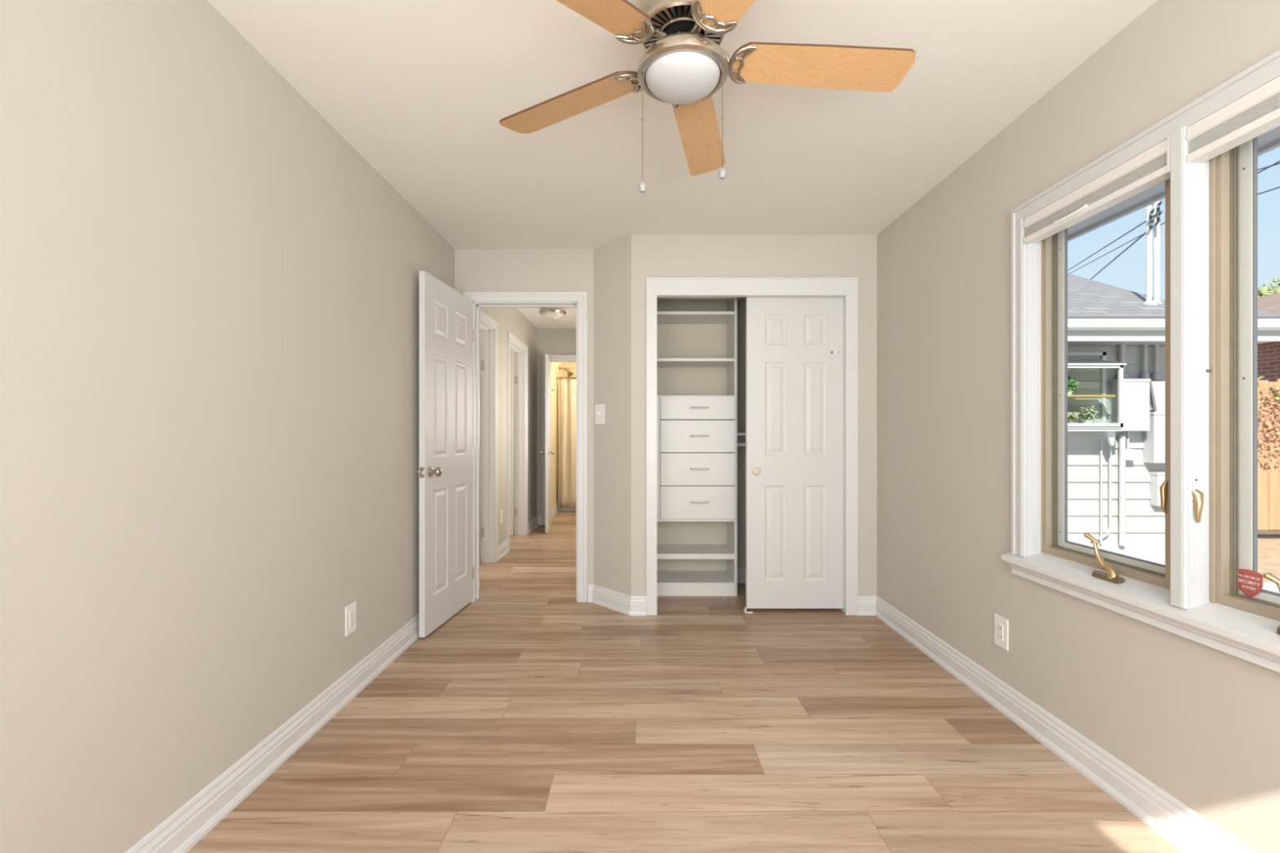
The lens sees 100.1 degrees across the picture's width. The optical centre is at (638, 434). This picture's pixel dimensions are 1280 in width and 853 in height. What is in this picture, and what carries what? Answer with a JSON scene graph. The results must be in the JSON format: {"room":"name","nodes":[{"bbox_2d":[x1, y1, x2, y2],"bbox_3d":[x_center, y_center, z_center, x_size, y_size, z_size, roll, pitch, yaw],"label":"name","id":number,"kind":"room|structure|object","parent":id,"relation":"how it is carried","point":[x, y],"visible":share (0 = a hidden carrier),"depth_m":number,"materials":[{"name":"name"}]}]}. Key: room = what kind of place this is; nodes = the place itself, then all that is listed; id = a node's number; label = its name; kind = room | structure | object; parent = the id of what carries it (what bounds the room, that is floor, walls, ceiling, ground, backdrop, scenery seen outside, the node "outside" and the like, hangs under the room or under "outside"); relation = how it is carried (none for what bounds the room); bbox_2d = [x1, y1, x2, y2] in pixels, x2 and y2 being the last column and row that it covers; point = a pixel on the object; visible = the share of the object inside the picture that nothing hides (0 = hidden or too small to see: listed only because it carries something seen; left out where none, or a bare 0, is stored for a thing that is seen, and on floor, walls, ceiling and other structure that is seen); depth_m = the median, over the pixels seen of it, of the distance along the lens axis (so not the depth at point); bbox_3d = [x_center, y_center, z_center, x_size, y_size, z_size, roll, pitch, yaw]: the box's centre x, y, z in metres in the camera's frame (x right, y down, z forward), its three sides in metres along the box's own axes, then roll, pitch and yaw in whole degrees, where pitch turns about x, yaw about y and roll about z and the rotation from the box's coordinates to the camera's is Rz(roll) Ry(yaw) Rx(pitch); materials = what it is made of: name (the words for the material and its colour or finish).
{"room":"empty bedroom","nodes":[
{"label":"empty bedroom","id":0,"kind":"room"},
{"bbox_2d":[0,0,537,852],"bbox_3d":[-1.344,-0.150,3.090,0.152,2.600,7.500,0,0,0],"label":"wall","id":1,"kind":"structure","parent":0,"point":[209,295],"depth_m":1.48,"materials":[{"name":"beige paint"}]},
{"bbox_2d":[124,613,418,852],"bbox_3d":[-1.239,1.091,1.585,0.058,0.118,4.210,0,0,0],"label":"baseboard","id":2,"kind":"structure","parent":1,"relation":"attached to","point":[178,833],"depth_m":1.79,"materials":[{"name":"white paint"}]},
{"bbox_2d":[345,600,356,636],"bbox_3d":[-1.264,0.808,2.355,0.008,0.128,0.083,0,0,0],"label":"wall outlet","id":3,"kind":"object","parent":1,"relation":"attached to","point":[351,609],"visible":1,"depth_m":2.35,"materials":[{"name":"white plastic"}]},
{"bbox_2d":[349,609,354,627],"bbox_3d":[-1.261,0.808,2.355,0.003,0.068,0.033,0,0,0],"label":"receptacle","id":4,"kind":"object","parent":3,"relation":"attached to","point":[351,611],"depth_m":2.35,"materials":[{"name":"white plastic"}]},
{"bbox_2d":[480,360,484,537],"bbox_3d":[-1.775,0.103,4.753,0.780,2.070,0.168,0,0,0],"label":"door","id":5,"kind":"structure","parent":1,"relation":"in","point":[482,361],"depth_m":4.80,"materials":[{"name":"white paint"}]},
{"bbox_2d":[480,319,493,563],"bbox_3d":[-1.360,0.099,4.430,0.120,2.102,0.784,0,0,0],"label":"trim","id":6,"kind":"structure","parent":1,"relation":"attached to","point":[486,331],"depth_m":4.81,"materials":[{"name":"white paint"}]},
{"bbox_2d":[480,309,497,562],"bbox_3d":[-1.290,0.066,4.430,0.019,2.168,0.916,0,0,0],"label":"trim","id":7,"kind":"structure","parent":1,"relation":"attached to","point":[484,317],"depth_m":4.83,"materials":[{"name":"white paint"}]},
{"bbox_2d":[500,509,502,523],"bbox_3d":[-1.296,0.772,5.060,0.008,0.120,0.075,0,0,0],"label":"wall outlet","id":8,"kind":"object","parent":1,"relation":"attached to","point":[501,510],"visible":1,"depth_m":5.05,"materials":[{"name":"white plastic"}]},
{"bbox_2d":[497,539,509,560],"bbox_3d":[-1.288,1.091,5.090,0.024,0.118,0.400,0,0,0],"label":"baseboard","id":9,"kind":"structure","parent":1,"relation":"attached to","point":[503,548],"depth_m":5.08,"materials":[{"name":"white paint"}]},
{"bbox_2d":[510,351,517,535],"bbox_3d":[-1.775,0.103,6.063,0.780,2.070,0.168,0,0,0],"label":"door","id":10,"kind":"structure","parent":1,"relation":"in","point":[511,353],"depth_m":6.04,"materials":[{"name":"white paint"}]},
{"bbox_2d":[510,341,524,535],"bbox_3d":[-1.360,0.099,5.745,0.120,2.102,0.774,0,0,0],"label":"trim","id":11,"kind":"structure","parent":1,"relation":"attached to","point":[519,354],"depth_m":6.12,"materials":[{"name":"white paint"}]},
{"bbox_2d":[506,331,528,550],"bbox_3d":[-1.290,0.066,5.745,0.019,2.168,0.906,0,0,0],"label":"trim","id":12,"kind":"structure","parent":1,"relation":"attached to","point":[510,337],"depth_m":5.44,"materials":[{"name":"white paint"}]},
{"bbox_2d":[528,515,542,533],"bbox_3d":[-1.265,1.091,6.520,0.070,0.118,0.640,0,0,0],"label":"baseboard","id":13,"kind":"structure","parent":1,"relation":"attached to","point":[537,520],"depth_m":6.62,"materials":[{"name":"white paint"}]},
{"bbox_2d":[480,329,514,557],"bbox_3d":[-2.510,-0.150,5.240,2.180,2.600,2.920,0,0,0],"label":"wall","id":14,"kind":"structure","parent":0,"point":[480,330],"depth_m":5.02,"materials":[{"name":"beige paint"}]},
{"bbox_2d":[516,307,576,328],"bbox_3d":[-1.500,-1.400,6.275,4.200,0.100,5.050,0,0,0],"label":"ceiling","id":15,"kind":"structure","parent":0,"point":[568,321],"depth_m":6.29,"materials":[{"name":"paint"}]},
{"bbox_2d":[538,307,566,321],"bbox_3d":[-0.905,-1.270,5.640,0.284,0.160,0.284,0,0,0],"label":"hall light","id":16,"kind":"object","parent":15,"relation":"attached to","point":[552,313],"visible":0.91,"depth_m":5.55,"materials":[{"name":"white glass"}]},
{"bbox_2d":[537,328,576,515],"bbox_3d":[-0.460,-0.150,6.900,1.920,2.600,0.120,0,0,0],"label":"wall","id":17,"kind":"structure","parent":0,"point":[549,341],"depth_m":6.84,"materials":[{"name":"beige paint"}]},
{"bbox_2d":[539,354,554,533],"bbox_3d":[-1.073,0.103,6.521,0.168,2.070,0.635,0,0,0],"label":"door","id":18,"kind":"structure","parent":17,"relation":"in","point":[548,451],"depth_m":6.21,"materials":[{"name":"white paint"}]},
{"bbox_2d":[542,354,576,524],"bbox_3d":[-0.805,0.066,6.830,0.846,2.168,0.019,0,0,0],"label":"trim","id":19,"kind":"structure","parent":17,"relation":"attached to","point":[553,357],"depth_m":6.82,"materials":[{"name":"white paint"}]},
{"bbox_2d":[551,360,576,362],"bbox_3d":[-0.805,0.099,6.900,0.714,2.102,0.120,0,0,0],"label":"trim","id":20,"kind":"structure","parent":17,"relation":"attached to","point":[552,361],"depth_m":6.89,"materials":[{"name":"white paint"}]},
{"bbox_2d":[551,523,576,524],"bbox_3d":[-0.410,1.148,6.880,2.020,0.004,0.040,0,0,0],"label":"trim","id":21,"kind":"structure","parent":17,"relation":"attached to","point":[551,523],"depth_m":6.89,"materials":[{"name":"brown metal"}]},
{"bbox_2d":[551,362,562,508],"bbox_3d":[-0.410,-0.150,7.830,1.820,2.600,1.740,0,0,0],"label":"wall","id":22,"kind":"structure","parent":0,"point":[555,371],"depth_m":7.78,"materials":[{"name":"yellow paint"}]},
{"bbox_2d":[551,503,558,518],"bbox_3d":[-1.208,1.091,7.480,0.024,0.118,1.040,0,0,0],"label":"baseboard","id":23,"kind":"structure","parent":22,"relation":"attached to","point":[554,510],"depth_m":7.66,"materials":[{"name":"white paint"}]},
{"bbox_2d":[559,366,573,377],"bbox_3d":[-1.113,-0.960,8.201,0.215,0.165,0.098,0,0,0],"label":"shower fixture","id":24,"kind":"object","parent":22,"relation":"attached to","point":[569,374],"visible":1,"depth_m":8.20,"materials":[{"name":"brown metal"}]},
{"bbox_2d":[555,376,576,379],"bbox_3d":[-0.412,-0.835,7.920,1.615,0.044,0.044,0,0,0],"label":"curtain rod","id":25,"kind":"object","parent":22,"relation":"attached to","point":[557,377],"visible":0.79,"depth_m":7.91,"materials":[{"name":"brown metal"}]},
{"bbox_2d":[558,376,576,507],"bbox_3d":[-0.609,0.107,7.918,1.162,1.936,0.071,0,0,0],"label":"shower curtain","id":26,"kind":"object","parent":25,"relation":"hanging from","point":[566,388],"visible":0.16,"depth_m":7.91,"materials":[{"name":"fabric"}]},
{"bbox_2d":[562,362,576,379],"bbox_3d":[-0.410,-0.150,8.650,1.620,2.600,0.100,0,0,0],"label":"wall","id":27,"kind":"structure","parent":0,"point":[571,366],"depth_m":8.60,"materials":[{"name":"yellow paint"}]},
{"bbox_2d":[454,235,876,595],"bbox_3d":[0.121,-0.150,3.578,2.817,2.600,0.348,0,0,8],"label":"wall","id":28,"kind":"structure","parent":0,"point":[614,275],"depth_m":3.43,"materials":[{"name":"beige paint"}]},
{"bbox_2d":[417,271,473,637],"bbox_3d":[-1.198,0.111,3.342,0.142,2.055,0.692,0,0,0],"label":"door","id":29,"kind":"structure","parent":28,"relation":"in","point":[445,471],"depth_m":3.25,"materials":[{"name":"white paint"}]},
{"bbox_2d":[462,291,587,602],"bbox_3d":[-0.780,0.085,3.680,0.856,2.130,0.019,0,0,0],"label":"trim","id":30,"kind":"structure","parent":28,"relation":"attached to","point":[581,297],"depth_m":3.68,"materials":[{"name":"white paint"}]},
{"bbox_2d":[473,302,577,601],"bbox_3d":[-0.780,0.118,3.750,0.724,2.064,0.122,0,0,0],"label":"trim","id":31,"kind":"structure","parent":28,"relation":"attached to","point":[477,305],"depth_m":3.72,"materials":[{"name":"white paint"}]},
{"bbox_2d":[595,404,604,424],"bbox_3d":[-0.269,-0.137,3.634,0.094,0.135,0.021,0,0,45],"label":"light switch","id":32,"kind":"object","parent":28,"relation":"attached to","point":[600,408],"visible":1,"depth_m":3.63,"materials":[{"name":"white plastic"}]},
{"bbox_2d":[587,584,646,615],"bbox_3d":[-0.163,1.091,3.531,0.490,0.118,0.082,0,0,36],"label":"baseboard","id":33,"kind":"structure","parent":28,"relation":"attached to","point":[621,602],"depth_m":3.50,"materials":[{"name":"white paint"}]},
{"bbox_2d":[657,297,746,298],"bbox_3d":[0.720,-0.898,3.502,1.205,0.004,0.080,0,0,0],"label":"track","id":34,"kind":"object","parent":28,"relation":"attached to","point":[657,297],"visible":0.14,"depth_m":3.52,"materials":[{"name":"silver metal"}]},
{"bbox_2d":[646,277,857,615],"bbox_3d":[0.721,0.076,3.477,1.347,2.147,0.140,0,0,0],"label":"trim","id":35,"kind":"structure","parent":28,"relation":"attached to","point":[846,288],"depth_m":3.41,"materials":[{"name":"white paint"}]},
{"bbox_2d":[746,297,843,608],"bbox_3d":[1.013,0.115,3.481,0.628,2.022,0.046,0,0,0],"label":"door","id":36,"kind":"structure","parent":28,"relation":"in","point":[794,345],"depth_m":3.47,"materials":[{"name":"white paint"}]},
{"bbox_2d":[207,0,1157,248],"bbox_3d":[0.186,-1.363,1.815,3.108,0.175,4.950,0,0,0],"label":"ceiling","id":37,"kind":"structure","parent":0,"point":[422,90],"depth_m":2.07,"materials":[{"name":"paint"}]},
{"bbox_2d":[499,0,915,192],"bbox_3d":[0.161,-0.976,1.538,1.268,0.598,1.295,0,0,0],"label":"ceiling fan","id":38,"kind":"object","parent":37,"relation":"hanging from","point":[683,63],"visible":1,"depth_m":1.52,"materials":[{"name":"brown wood"}]},
{"bbox_2d":[186,511,1183,852],"bbox_3d":[-0.990,1.150,4.128,5.220,0.001,9.612,0,0,0],"label":"floor","id":39,"kind":"structure","parent":0,"point":[534,718],"depth_m":1.97,"materials":[{"name":"brown wood"}]},
{"bbox_2d":[557,483,576,511],"bbox_3d":[-0.407,0.940,8.287,1.605,0.420,0.605,0,0,0],"label":"bathtub","id":40,"kind":"object","parent":39,"relation":"on","point":[559,508],"visible":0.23,"depth_m":7.99,"materials":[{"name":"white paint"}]},
{"bbox_2d":[657,298,737,595],"bbox_3d":[0.401,-0.030,3.966,0.598,2.360,0.399,0,0,0],"label":"closet organiser","id":41,"kind":"object","parent":39,"relation":"on","point":[697,338],"visible":0.88,"depth_m":3.82,"materials":[{"name":"white laminate"}]},
{"bbox_2d":[657,511,734,521],"bbox_3d":[0.401,0.610,3.990,0.561,0.020,0.338,0,0,0],"label":"shelf","id":42,"kind":"object","parent":41,"relation":"attached to","point":[659,519],"depth_m":3.82,"materials":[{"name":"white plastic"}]},
{"bbox_2d":[657,395,734,400],"bbox_3d":[0.401,-0.270,3.990,0.561,0.016,0.338,0,0,0],"label":"shelf","id":43,"kind":"object","parent":41,"relation":"attached to","point":[658,397],"depth_m":3.82,"materials":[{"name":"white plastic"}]},
{"bbox_2d":[657,570,734,585],"bbox_3d":[0.401,1.065,3.989,0.561,0.018,0.341,0,0,0],"label":"shelf","id":44,"kind":"object","parent":41,"relation":"attached to","point":[664,577],"depth_m":3.93,"materials":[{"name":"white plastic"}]},
{"bbox_2d":[657,544,734,559],"bbox_3d":[0.401,0.869,3.989,0.561,0.038,0.341,0,0,0],"label":"shelf","id":45,"kind":"object","parent":41,"relation":"attached to","point":[664,551],"depth_m":3.87,"materials":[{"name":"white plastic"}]},
{"bbox_2d":[657,358,734,367],"bbox_3d":[0.401,-0.533,3.989,0.561,0.022,0.341,0,0,0],"label":"shelf","id":46,"kind":"object","parent":41,"relation":"attached to","point":[661,362],"depth_m":3.90,"materials":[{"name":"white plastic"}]},
{"bbox_2d":[657,311,734,324],"bbox_3d":[0.401,-0.866,3.989,0.561,0.022,0.341,0,0,0],"label":"shelf","id":47,"kind":"object","parent":41,"relation":"attached to","point":[663,317],"depth_m":3.93,"materials":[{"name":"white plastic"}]},
{"bbox_2d":[742,606,752,613],"bbox_3d":[0.710,1.133,3.486,0.051,0.035,0.068,0,0,0],"label":"floor guide","id":48,"kind":"object","parent":39,"relation":"on","point":[744,609],"visible":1,"depth_m":3.46,"materials":[{"name":"white plastic"}]},
{"bbox_2d":[737,298,746,567],"bbox_3d":[0.771,-0.150,3.918,1.503,2.600,0.743,0,0,0],"label":"wall","id":49,"kind":"structure","parent":0,"point":[741,303],"depth_m":4.17,"materials":[{"name":"beige paint"}]},
{"bbox_2d":[737,567,746,582],"bbox_3d":[0.811,1.091,3.858,1.423,0.118,0.623,0,0,0],"label":"baseboard","id":50,"kind":"structure","parent":49,"relation":"attached to","point":[741,571],"depth_m":4.16,"materials":[{"name":"white paint"}]},
{"bbox_2d":[737,442,746,446],"bbox_3d":[1.111,0.075,3.980,0.823,0.029,0.030,0,0,0],"label":"closet rod","id":51,"kind":"object","parent":49,"relation":"attached to","point":[739,444],"visible":0.02,"depth_m":3.97,"materials":[{"name":"white plastic"}]},
{"bbox_2d":[737,432,746,435],"bbox_3d":[1.111,-0.003,4.035,0.823,0.019,0.270,0,0,0],"label":"closet shelf","id":52,"kind":"object","parent":49,"relation":"attached to","point":[738,433],"visible":0.02,"depth_m":3.90,"materials":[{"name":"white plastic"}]},
{"bbox_2d":[876,0,1279,852],"bbox_3d":[1.587,-0.150,1.820,0.127,2.600,4.960,0,0,0],"label":"wall","id":53,"kind":"structure","parent":0,"point":[1200,722],"depth_m":2.11,"materials":[{"name":"beige paint"}]},
{"bbox_2d":[994,613,1008,650],"bbox_3d":[1.519,0.828,2.248,0.008,0.128,0.083,0,0,0],"label":"wall outlet","id":54,"kind":"object","parent":53,"relation":"attached to","point":[1001,624],"visible":1,"depth_m":2.24,"materials":[{"name":"white plastic"}]},
{"bbox_2d":[997,622,1003,641],"bbox_3d":[1.516,0.828,2.248,0.003,0.068,0.033,0,0,0],"label":"receptacle","id":55,"kind":"object","parent":54,"relation":"attached to","point":[1000,625],"depth_m":2.25,"materials":[{"name":"white plastic"}]},
{"bbox_2d":[857,595,1255,852],"bbox_3d":[1.458,1.091,1.454,0.131,0.118,3.947,0,0,0],"label":"baseboard","id":56,"kind":"structure","parent":53,"relation":"attached to","point":[1180,824],"depth_m":1.85,"materials":[{"name":"white paint"}]},
{"bbox_2d":[1040,178,1170,590],"bbox_3d":[1.576,-0.188,1.841,0.138,1.325,0.522,0,0,0],"label":"window","id":57,"kind":"structure","parent":53,"relation":"in","point":[1054,249],"depth_m":2.06,"materials":[{"name":"brown metal"}]},
{"bbox_2d":[1023,135,1170,243],"bbox_3d":[1.524,-0.795,1.804,0.059,0.101,0.583,0,0,0],"label":"cellular shade","id":58,"kind":"object","parent":57,"relation":"attached to","point":[1150,168],"visible":0.8,"depth_m":1.74,"materials":[{"name":"grey fabric"}]},
{"bbox_2d":[1000,551,1279,672],"bbox_3d":[1.569,0.511,1.494,0.182,0.102,1.388,0,0,0],"label":"trim","id":59,"kind":"structure","parent":53,"relation":"attached to","point":[1251,637],"depth_m":1.54,"materials":[{"name":"paint"}]},
{"bbox_2d":[1011,48,1279,556],"bbox_3d":[1.550,-0.206,1.501,0.099,1.393,1.322,0,0,0],"label":"trim","id":60,"kind":"structure","parent":53,"relation":"attached to","point":[1025,257],"depth_m":2.10,"materials":[{"name":"paint"}]},
{"bbox_2d":[1067,126,1279,241],"bbox_3d":[2.005,-1.155,1.300,0.710,0.190,6.600,0,0,0],"label":"roof eave","id":61,"kind":"object","parent":53,"relation":"attached to","point":[1269,140],"depth_m":2.50,"materials":[{"name":"paint"}]},
{"bbox_2d":[1170,126,1208,608],"bbox_3d":[1.575,-0.180,1.526,0.151,1.340,0.108,0,0,0],"label":"trim","id":62,"kind":"structure","parent":53,"relation":"attached to","point":[1189,181],"depth_m":1.48,"materials":[{"name":"paint"}]},
{"bbox_2d":[1191,125,1279,634],"bbox_3d":[1.576,-0.188,1.193,0.138,1.325,0.585,0,0,0],"label":"window","id":63,"kind":"structure","parent":53,"relation":"in","point":[1233,371],"depth_m":1.44,"materials":[{"name":"brown metal"}]},
{"bbox_2d":[1186,75,1279,162],"bbox_3d":[1.528,-0.795,1.190,0.049,0.097,0.569,0,0,0],"label":"cellular shade","id":64,"kind":"object","parent":63,"relation":"attached to","point":[1255,113],"visible":1,"depth_m":1.35,"materials":[{"name":"grey fabric"}]},
{"bbox_2d":[1238,568,1262,597],"bbox_3d":[1.616,0.395,1.420,0.002,0.074,0.062,0,0,0],"label":"sticker","id":65,"kind":"object","parent":63,"relation":"attached to","point":[1251,584],"visible":1,"depth_m":1.42,"materials":[{"name":"red plastic"}]},
{"label":"outside","id":66,"kind":"structure","parent":0,"visible":0},
{"bbox_2d":[1257,162,1279,170],"bbox_3d":[8.278,-3.587,7.500,0.018,0.902,3.351,0,0,26],"label":"overhead wire","id":67,"kind":"object","parent":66,"point":[1279,162],"visible":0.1,"depth_m":6.76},
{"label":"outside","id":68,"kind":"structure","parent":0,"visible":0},
{"bbox_2d":[1103,549,1279,593],"bbox_3d":[9.000,1.530,9.000,42.000,0.200,42.000,0,0,0],"label":"ground","id":69,"kind":"structure","parent":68,"point":[1157,556],"depth_m":6.33,"materials":[{"name":"concrete"}]},
{"bbox_2d":[1067,273,1279,549],"bbox_3d":[4.750,-0.792,9.002,5.700,4.445,5.995,0,0,0],"label":"house","id":70,"kind":"structure","parent":69,"relation":"on","point":[1102,317],"depth_m":6.68,"materials":[{"name":"grey paint"}]},
{"bbox_2d":[1067,360,1126,445],"bbox_3d":[5.170,-0.400,6.500,1.180,1.060,0.340,0,0,0],"label":"garden window","id":71,"kind":"structure","parent":70,"relation":"attached to","point":[1109,428],"depth_m":6.35,"materials":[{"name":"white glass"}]},
{"bbox_2d":[1067,375,1079,395],"bbox_3d":[5.218,-0.591,6.518,0.254,0.258,0.191,0,0,0],"label":"potted plant","id":72,"kind":"object","parent":71,"relation":"on","point":[1070,383],"visible":0.47,"depth_m":6.49,"materials":[{"name":"green plant"}]},
{"bbox_2d":[1067,410,1079,422],"bbox_3d":[5.261,-0.196,6.517,0.189,0.215,0.154,0,0,0],"label":"potted plant","id":73,"kind":"object","parent":71,"relation":"on","point":[1073,415],"visible":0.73,"depth_m":6.49,"materials":[{"name":"green plant"}]},
{"bbox_2d":[1076,403,1097,422],"bbox_3d":[5.465,-0.241,6.517,0.228,0.290,0.178,0,0,0],"label":"potted plant","id":74,"kind":"object","parent":71,"relation":"on","point":[1088,415],"visible":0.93,"depth_m":6.50,"materials":[{"name":"green plant"}]},
{"bbox_2d":[1067,395,1115,398],"bbox_3d":[5.168,-0.463,6.525,1.065,0.025,0.230,0,0,0],"label":"shelf","id":75,"kind":"object","parent":71,"relation":"attached to","point":[1068,396],"depth_m":6.41,"materials":[{"name":"yellow wood"}]},
{"bbox_2d":[1100,440,1102,543],"bbox_3d":[5.720,0.710,6.630,0.022,1.280,0.022,0,0,0],"label":"conduit","id":76,"kind":"object","parent":70,"relation":"attached to","point":[1100,440],"visible":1,"depth_m":6.62,"materials":[{"name":"white metal"}]},
{"bbox_2d":[1094,444,1111,539],"bbox_3d":[5.721,0.692,6.630,0.246,1.244,0.028,0,0,0],"label":"conduit","id":77,"kind":"object","parent":70,"relation":"attached to","point":[1109,446],"visible":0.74,"depth_m":6.62,"materials":[{"name":"white metal"}]},
{"bbox_2d":[1118,435,1125,546],"bbox_3d":[5.980,0.690,6.630,0.066,1.360,0.066,0,0,0],"label":"conduit","id":78,"kind":"object","parent":70,"relation":"attached to","point":[1122,438],"visible":1,"depth_m":6.61,"materials":[{"name":"white metal"}]},
{"bbox_2d":[1115,344,1128,378],"bbox_3d":[5.980,-0.871,6.630,0.122,0.482,0.122,0,0,0],"label":"conduit","id":79,"kind":"object","parent":70,"relation":"attached to","point":[1122,347],"visible":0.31,"depth_m":6.60,"materials":[{"name":"grey metal"}]},
{"bbox_2d":[1109,377,1151,431],"bbox_3d":[6.045,-0.362,6.597,0.366,0.641,0.166,0,0,0],"label":"utility box","id":80,"kind":"object","parent":70,"relation":"attached to","point":[1136,391],"visible":0.77,"depth_m":6.52,"materials":[{"name":"white metal"}]},
{"bbox_2d":[1124,448,1135,460],"bbox_3d":[6.045,0.250,6.635,0.130,0.140,0.090,0,0,0],"label":"utility box","id":81,"kind":"object","parent":70,"relation":"attached to","point":[1130,454],"visible":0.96,"depth_m":6.59,"materials":[{"name":"white metal"}]},
{"bbox_2d":[1126,431,1129,448],"bbox_3d":[6.050,0.075,6.630,0.028,0.230,0.028,0,0,0],"label":"conduit","id":82,"kind":"object","parent":81,"relation":"attached to","point":[1127,432],"visible":1,"depth_m":6.62,"materials":[{"name":"white metal"}]},
{"bbox_2d":[1140,344,1149,377],"bbox_3d":[6.260,-0.871,6.630,0.084,0.482,0.084,0,0,0],"label":"conduit","id":83,"kind":"object","parent":70,"relation":"attached to","point":[1144,374],"visible":0.58,"depth_m":6.62,"materials":[{"name":"grey metal"}]},
{"bbox_2d":[1143,203,1157,305],"bbox_3d":[6.284,-2.165,6.589,0.181,1.530,0.200,0,0,0],"label":"mast","id":84,"kind":"object","parent":70,"relation":"on","point":[1149,220],"visible":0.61,"depth_m":6.58,"materials":[{"name":"white metal"}]},
{"bbox_2d":[1142,411,1164,462],"bbox_3d":[6.470,0.036,6.602,0.396,0.628,0.156,0,0,0],"label":"utility box","id":85,"kind":"object","parent":70,"relation":"attached to","point":[1153,440],"visible":0.31,"depth_m":6.53,"materials":[{"name":"white metal"}]},
{"bbox_2d":[1151,344,1160,381],"bbox_3d":[6.400,-0.871,6.630,0.084,0.482,0.084,0,0,0],"label":"conduit","id":86,"kind":"object","parent":70,"relation":"attached to","point":[1156,376],"visible":0.8,"depth_m":6.61,"materials":[{"name":"grey metal"}]},
{"bbox_2d":[1149,471,1164,506],"bbox_3d":[6.485,0.671,6.627,0.246,0.418,0.106,0,0,0],"label":"utility box","id":87,"kind":"object","parent":70,"relation":"attached to","point":[1157,478],"visible":0.5,"depth_m":6.60,"materials":[{"name":"white metal"}]},
{"bbox_2d":[1150,381,1164,411],"bbox_3d":[6.402,-0.460,6.605,0.315,0.380,0.150,0,0,0],"label":"utility box","id":88,"kind":"object","parent":70,"relation":"attached to","point":[1157,388],"visible":0.46,"depth_m":6.53,"materials":[{"name":"white metal"}]},
{"bbox_2d":[1153,200,1163,303],"bbox_3d":[6.434,-2.225,6.649,0.181,1.650,0.200,0,0,0],"label":"mast","id":89,"kind":"object","parent":70,"relation":"on","point":[1157,205],"visible":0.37,"depth_m":6.64,"materials":[{"name":"white metal"}]},
{"bbox_2d":[1067,213,1159,271],"bbox_3d":[9.138,-3.525,11.250,0.018,1.706,11.069,0,0,31],"label":"overhead wire","id":90,"kind":"object","parent":89,"relation":"attached to","point":[1157,214],"visible":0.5,"depth_m":8.30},
{"bbox_2d":[1090,220,1160,279],"bbox_3d":[7.679,-2.789,8.750,0.020,0.415,5.258,0,0,31],"label":"overhead wire","id":91,"kind":"object","parent":89,"relation":"attached to","point":[1157,222],"visible":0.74,"depth_m":7.90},
{"bbox_2d":[1257,533,1279,582],"bbox_3d":[8.600,1.420,6.950,6.800,0.020,4.100,0,0,0],"label":"gravel","id":92,"kind":"object","parent":69,"relation":"on","point":[1268,544],"depth_m":6.29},
{"bbox_2d":[1257,378,1279,533],"bbox_3d":[9.379,0.295,7.237,4.058,2.090,0.075,0,0,0],"label":"wooden fence","id":93,"kind":"object","parent":92,"relation":"on","point":[1268,477],"visible":0.2,"depth_m":7.20,"materials":[{"name":"brown wood"}]},
{"bbox_2d":[1257,388,1279,466],"bbox_3d":[9.302,-0.107,7.138,3.708,1.256,0.225,0,0,0],"label":"climbing vine","id":94,"kind":"object","parent":93,"relation":"attached to","point":[1266,421],"visible":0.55,"depth_m":7.13,"materials":[{"name":"brown plant"}]},
{"bbox_2d":[1257,376,1279,402],"bbox_3d":[9.041,-0.569,7.125,3.087,0.482,0.234,0,0,0],"label":"climbing vine","id":95,"kind":"object","parent":93,"relation":"attached to","point":[1277,398],"visible":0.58,"depth_m":7.13,"materials":[{"name":"green plant"}]},
{"bbox_2d":[1257,292,1279,382],"bbox_3d":[12.545,-0.860,10.500,3.310,4.580,15.000,0,0,0],"label":"brick house","id":96,"kind":"structure","parent":69,"relation":"on","point":[1268,353],"depth_m":9.85,"materials":[{"name":"red brick"}]},
{"bbox_2d":[1257,284,1279,297],"bbox_3d":[17.648,-1.433,15.600,1.512,5.736,1.519,0,0,-44],"label":"leafy tree","id":97,"kind":"object","parent":69,"relation":"on","point":[1264,291],"visible":0.03,"depth_m":15.11,"materials":[{"name":"green plant"}]},
{"bbox_2d":[1258,276,1279,293],"bbox_3d":[21.034,-1.892,16.677,2.238,6.653,2.364,0,0,-36],"label":"leafy tree","id":98,"kind":"object","parent":69,"relation":"on","point":[1277,280],"visible":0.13,"depth_m":17.17,"materials":[{"name":"green plant"}]},
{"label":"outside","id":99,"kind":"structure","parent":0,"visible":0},
{"bbox_2d":[1070,160,1279,273],"bbox_3d":[8.714,-3.415,9.600,0.016,1.208,9.825,0,0,26],"label":"overhead wire","id":100,"kind":"object","parent":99,"point":[1273,164],"visible":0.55,"depth_m":9.33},
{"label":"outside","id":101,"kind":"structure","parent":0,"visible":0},
{"bbox_2d":[1257,186,1279,195],"bbox_3d":[8.457,-3.360,7.500,0.018,0.682,3.208,0,0,21],"label":"overhead wire","id":102,"kind":"object","parent":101,"point":[1277,187],"visible":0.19,"depth_m":7.05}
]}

